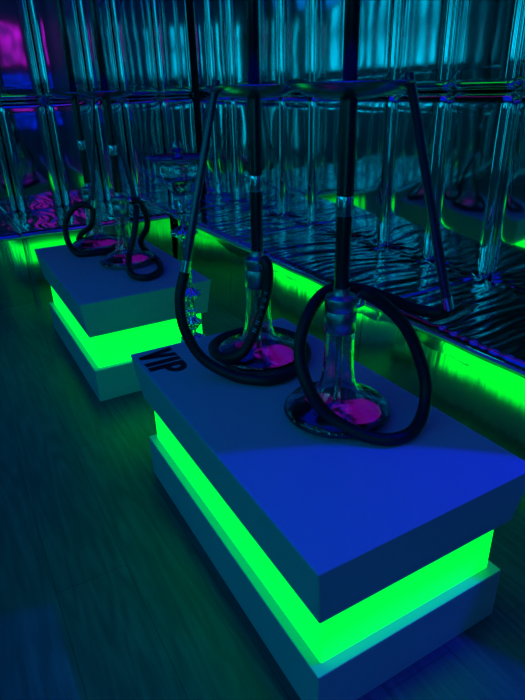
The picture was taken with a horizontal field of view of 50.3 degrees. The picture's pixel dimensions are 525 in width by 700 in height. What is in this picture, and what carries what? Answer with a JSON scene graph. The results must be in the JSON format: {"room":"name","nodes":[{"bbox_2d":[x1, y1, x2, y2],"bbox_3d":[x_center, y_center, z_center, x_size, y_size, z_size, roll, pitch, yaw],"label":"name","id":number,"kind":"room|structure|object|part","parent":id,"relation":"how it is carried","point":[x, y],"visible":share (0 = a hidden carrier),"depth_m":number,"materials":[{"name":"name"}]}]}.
{"room":"entertainment venue","nodes":[
{"label":"entertainment venue","id":0,"kind":"room"},
{"bbox_2d":[2,0,204,240],"bbox_3d":[-2.649,-1.808,3.429,5.040,2.900,0.100,-15,28,-26],"label":"wall","id":1,"kind":"structure","parent":0,"point":[197,94],"depth_m":4.50,"materials":[{"name":"grey"}]},
{"bbox_2d":[0,241,524,699],"bbox_3d":[-0.739,0.850,1.174,5.140,0.100,7.460,-15,28,-26],"label":"floor","id":2,"kind":"structure","parent":0,"point":[108,592],"depth_m":1.52,"materials":[{"name":"brown wood"}]},
{"bbox_2d":[0,0,173,308],"bbox_3d":[-2.218,-1.270,3.246,3.063,2.058,0.993,-15,28,-26],"label":"sofa","id":3,"kind":"object","parent":2,"relation":"on","point":[41,175],"visible":0.66,"depth_m":3.80,"materials":[{"name":"black leather"}]},
{"bbox_2d":[0,214,20,238],"bbox_3d":[-2.105,-0.644,3.460,1.067,0.164,0.740,-15,28,-26],"label":"seat cushion","id":4,"kind":"object","parent":3,"relation":"on","point":[9,229],"depth_m":3.49,"materials":[{"name":"black leather"}]},
{"bbox_3d":[-1.924,-0.371,3.246,1.067,0.416,0.056,-15,28,-26],"label":"panel","id":5,"kind":"part","parent":3,"relation":"part of","materials":[{"name":"grey plastic"}]},
{"bbox_2d":[6,201,167,246],"bbox_3d":[-1.228,-0.879,3.904,0.948,0.164,0.740,-15,28,-26],"label":"seat cushion","id":6,"kind":"object","parent":3,"relation":"on","point":[39,225],"depth_m":3.72,"materials":[{"name":"black leather"}]},
{"bbox_3d":[-1.047,-0.606,3.689,0.948,0.416,0.057,-15,28,-26],"label":"panel","id":7,"kind":"part","parent":3,"relation":"part of","materials":[{"name":"grey plastic"}]},
{"bbox_2d":[34,235,210,401],"bbox_3d":[-0.718,-0.219,2.804,0.564,0.450,1.029,-15,28,-26],"label":"table","id":8,"kind":"object","parent":2,"relation":"on","point":[103,316],"visible":0.72,"depth_m":2.41,"materials":[{"name":"grey laminate"}]},
{"bbox_2d":[46,0,115,256],"bbox_3d":[-0.895,-1.110,2.716,0.339,1.246,0.361,-15,28,-26],"label":"hookah","id":9,"kind":"object","parent":8,"relation":"on","point":[96,242],"visible":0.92,"depth_m":2.80,"materials":[{"name":"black glass"}]},
{"bbox_3d":[-0.906,-1.411,2.577,0.029,0.410,0.029,-15,28,-26],"label":"stem","id":10,"kind":"part","parent":9,"relation":"part of","materials":[{"name":"black"}]},
{"bbox_2d":[46,92,86,99],"bbox_3d":[-0.900,-1.215,2.670,0.251,0.032,0.251,-15,28,-26],"label":"tray","id":11,"kind":"object","parent":9,"relation":"on","point":[66,95],"depth_m":2.59,"materials":[{"name":"silver metal"}]},
{"bbox_3d":[-0.897,-1.117,2.716,0.036,0.185,0.036,-15,28,-26],"label":"stem","id":12,"kind":"part","parent":9,"relation":"part of","materials":[{"name":"black metal"}]},
{"bbox_3d":[-0.891,-0.922,2.807,0.034,0.161,0.034,-15,28,-26],"label":"stem","id":13,"kind":"part","parent":9,"relation":"part of","materials":[{"name":"black"}]},
{"bbox_3d":[-0.884,-0.683,2.919,0.266,0.300,0.266,-15,28,-26],"label":"glass","id":14,"kind":"part","parent":9,"relation":"part of","materials":[{"name":"white"}]},
{"bbox_2d":[74,0,163,280],"bbox_3d":[-0.612,-0.948,2.352,0.274,1.246,0.475,-15,28,-26],"label":"hookah","id":15,"kind":"object","parent":8,"relation":"on","point":[126,255],"visible":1,"depth_m":2.54,"materials":[{"name":"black glass"}]},
{"bbox_3d":[-0.676,-1.285,2.292,0.029,0.410,0.029,-15,28,-26],"label":"stem","id":16,"kind":"part","parent":15,"relation":"part of","materials":[{"name":"black"}]},
{"bbox_2d":[74,90,134,98],"bbox_3d":[-0.670,-1.088,2.385,0.251,0.032,0.251,-15,28,-26],"label":"tray","id":17,"kind":"object","parent":15,"relation":"on","point":[103,94],"depth_m":2.31,"materials":[{"name":"silver metal"}]},
{"bbox_3d":[-0.667,-0.990,2.431,0.036,0.185,0.036,-15,28,-26],"label":"stem","id":18,"kind":"part","parent":15,"relation":"part of","materials":[{"name":"black metal"}]},
{"bbox_3d":[-0.661,-0.795,2.522,0.034,0.161,0.034,-15,28,-26],"label":"stem","id":19,"kind":"part","parent":15,"relation":"part of","materials":[{"name":"black"}]},
{"bbox_3d":[-0.654,-0.556,2.634,0.266,0.300,0.266,-15,28,-26],"label":"glass","id":20,"kind":"part","parent":15,"relation":"part of","materials":[{"name":"white"}]},
{"bbox_2d":[145,141,208,341],"bbox_3d":[-0.277,-0.233,2.106,0.217,1.043,0.217,-15,28,-26],"label":"ornate hookah","id":21,"kind":"object","parent":2,"relation":"on","point":[178,170],"visible":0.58,"depth_m":1.93,"materials":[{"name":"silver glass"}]},
{"bbox_3d":[-0.290,-0.656,1.908,0.217,0.013,0.217,-15,28,-26],"label":"dish","id":22,"kind":"part","parent":21,"relation":"part of","materials":[{"name":"silver metal"}]},
{"bbox_2d":[158,161,197,213],"bbox_3d":[-0.287,-0.568,1.949,0.136,0.182,0.136,-15,28,-26],"label":"cup","id":23,"kind":"object","parent":21,"relation":"on","point":[179,177],"depth_m":1.90,"materials":[{"name":"clear glass"}]},
{"bbox_3d":[-0.278,-0.250,2.098,0.031,0.620,0.031,-15,28,-26],"label":"stem","id":24,"kind":"part","parent":21,"relation":"part of","materials":[{"name":"silver metal"}]},
{"bbox_2d":[109,0,524,510],"bbox_3d":[0.313,-1.110,2.741,0.820,2.058,4.416,-15,28,-26],"label":"sofa","id":25,"kind":"object","parent":2,"relation":"on","point":[466,58],"visible":0.7,"depth_m":2.61,"materials":[{"name":"black leather"}]},
{"bbox_2d":[140,190,242,229],"bbox_3d":[-0.551,-1.070,4.262,0.570,0.168,0.770,-15,28,-26],"label":"seat cushion","id":26,"kind":"object","parent":25,"relation":"on","point":[163,200],"depth_m":4.18,"materials":[{"name":"black leather"}]},
{"bbox_3d":[-0.390,-0.567,3.565,0.051,0.416,0.887,-15,28,-26],"label":"panel","id":27,"kind":"part","parent":25,"relation":"part of","materials":[{"name":"grey plastic"}]},
{"bbox_2d":[174,203,310,252],"bbox_3d":[-0.144,-0.777,3.612,0.570,0.168,0.867,-15,28,-26],"label":"seat cushion","id":28,"kind":"object","parent":25,"relation":"on","point":[217,227],"depth_m":3.46,"materials":[{"name":"black leather"}]},
{"bbox_3d":[0.118,-0.202,2.753,0.052,0.416,1.157,-15,28,-26],"label":"panel","id":29,"kind":"part","parent":25,"relation":"part of","materials":[{"name":"grey plastic"}]},
{"bbox_2d":[231,225,478,320],"bbox_3d":[0.382,-0.399,2.772,0.570,0.168,1.247,-15,28,-26],"label":"seat cushion","id":30,"kind":"object","parent":25,"relation":"on","point":[302,257],"depth_m":2.63,"materials":[{"name":"black leather"}]},
{"bbox_3d":[0.756,0.256,1.736,0.052,0.416,1.407,-15,28,-26],"label":"panel","id":31,"kind":"part","parent":25,"relation":"part of","materials":[{"name":"grey plastic"}]},
{"bbox_2d":[378,278,524,385],"bbox_3d":[1.019,0.059,1.755,0.570,0.168,1.317,-15,28,-26],"label":"seat cushion","id":32,"kind":"object","parent":25,"relation":"on","point":[482,342],"depth_m":1.92,"materials":[{"name":"black leather"}]},
{"bbox_2d":[131,318,524,699],"bbox_3d":[0.090,0.335,1.569,0.564,0.450,1.029,-15,28,-26],"label":"table","id":33,"kind":"object","parent":2,"relation":"on","point":[352,561],"visible":0.94,"depth_m":1.22,"materials":[{"name":"grey laminate"}]},
{"bbox_2d":[175,0,310,385],"bbox_3d":[-0.032,-0.540,1.443,0.333,1.248,0.383,10,28,24],"label":"hookah","id":34,"kind":"object","parent":33,"relation":"on","point":[259,346],"visible":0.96,"depth_m":1.54,"materials":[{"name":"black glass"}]},
{"bbox_2d":[203,84,294,98],"bbox_3d":[-0.021,-0.647,1.399,0.251,0.032,0.251,-14,28,-26],"label":"tray","id":35,"kind":"object","parent":34,"relation":"on","point":[250,91],"depth_m":1.32,"materials":[{"name":"silver metal"}]},
{"bbox_3d":[-0.025,-0.844,1.307,0.029,0.410,0.029,-14,28,-26],"label":"stem","id":36,"kind":"part","parent":34,"relation":"part of","materials":[{"name":"black metal"}]},
{"bbox_3d":[-0.019,-0.549,1.445,0.036,0.185,0.036,-14,28,-26],"label":"stem","id":37,"kind":"part","parent":34,"relation":"part of","materials":[{"name":"black metal"}]},
{"bbox_3d":[-0.012,-0.115,1.649,0.266,0.300,0.266,-14,28,-26],"label":"glass","id":38,"kind":"part","parent":34,"relation":"part of","materials":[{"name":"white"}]},
{"bbox_3d":[-0.016,-0.354,1.536,0.034,0.161,0.034,-14,28,-26],"label":"stem","id":39,"kind":"part","parent":34,"relation":"part of","materials":[{"name":"black metal"}]},
{"bbox_2d":[252,292,267,331],"bbox_3d":[-0.009,-0.106,1.562,0.055,0.109,0.011,-21,31,-35],"label":"print","id":40,"kind":"object","parent":34,"relation":"attached to","point":[262,308],"depth_m":1.57,"materials":[{"name":"white"}]},
{"bbox_2d":[284,0,453,445],"bbox_3d":[0.242,-0.400,1.129,0.412,1.247,0.280,0,25,4],"label":"hookah","id":41,"kind":"object","parent":33,"relation":"on","point":[333,406],"visible":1,"depth_m":1.27,"materials":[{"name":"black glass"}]},
{"bbox_3d":[0.183,0.024,1.341,0.266,0.300,0.266,-15,28,-26],"label":"glass","id":42,"kind":"part","parent":41,"relation":"part of","materials":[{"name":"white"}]},
{"bbox_3d":[0.177,-0.215,1.229,0.034,0.161,0.034,-15,28,-26],"label":"stem","id":43,"kind":"part","parent":41,"relation":"part of","materials":[{"name":"black metal"}]},
{"bbox_3d":[0.172,-0.410,1.138,0.036,0.185,0.036,-15,28,-26],"label":"stem","id":44,"kind":"part","parent":41,"relation":"part of","materials":[{"name":"black metal"}]},
{"bbox_2d":[285,80,415,99],"bbox_3d":[0.170,-0.508,1.092,0.251,0.032,0.251,-15,28,-26],"label":"tray","id":45,"kind":"object","parent":41,"relation":"on","point":[344,89],"depth_m":1.01,"materials":[{"name":"silver metal"}]},
{"bbox_3d":[0.165,-0.704,1.000,0.029,0.410,0.029,-15,28,-26],"label":"stem","id":46,"kind":"part","parent":41,"relation":"part of","materials":[{"name":"black metal"}]}
]}

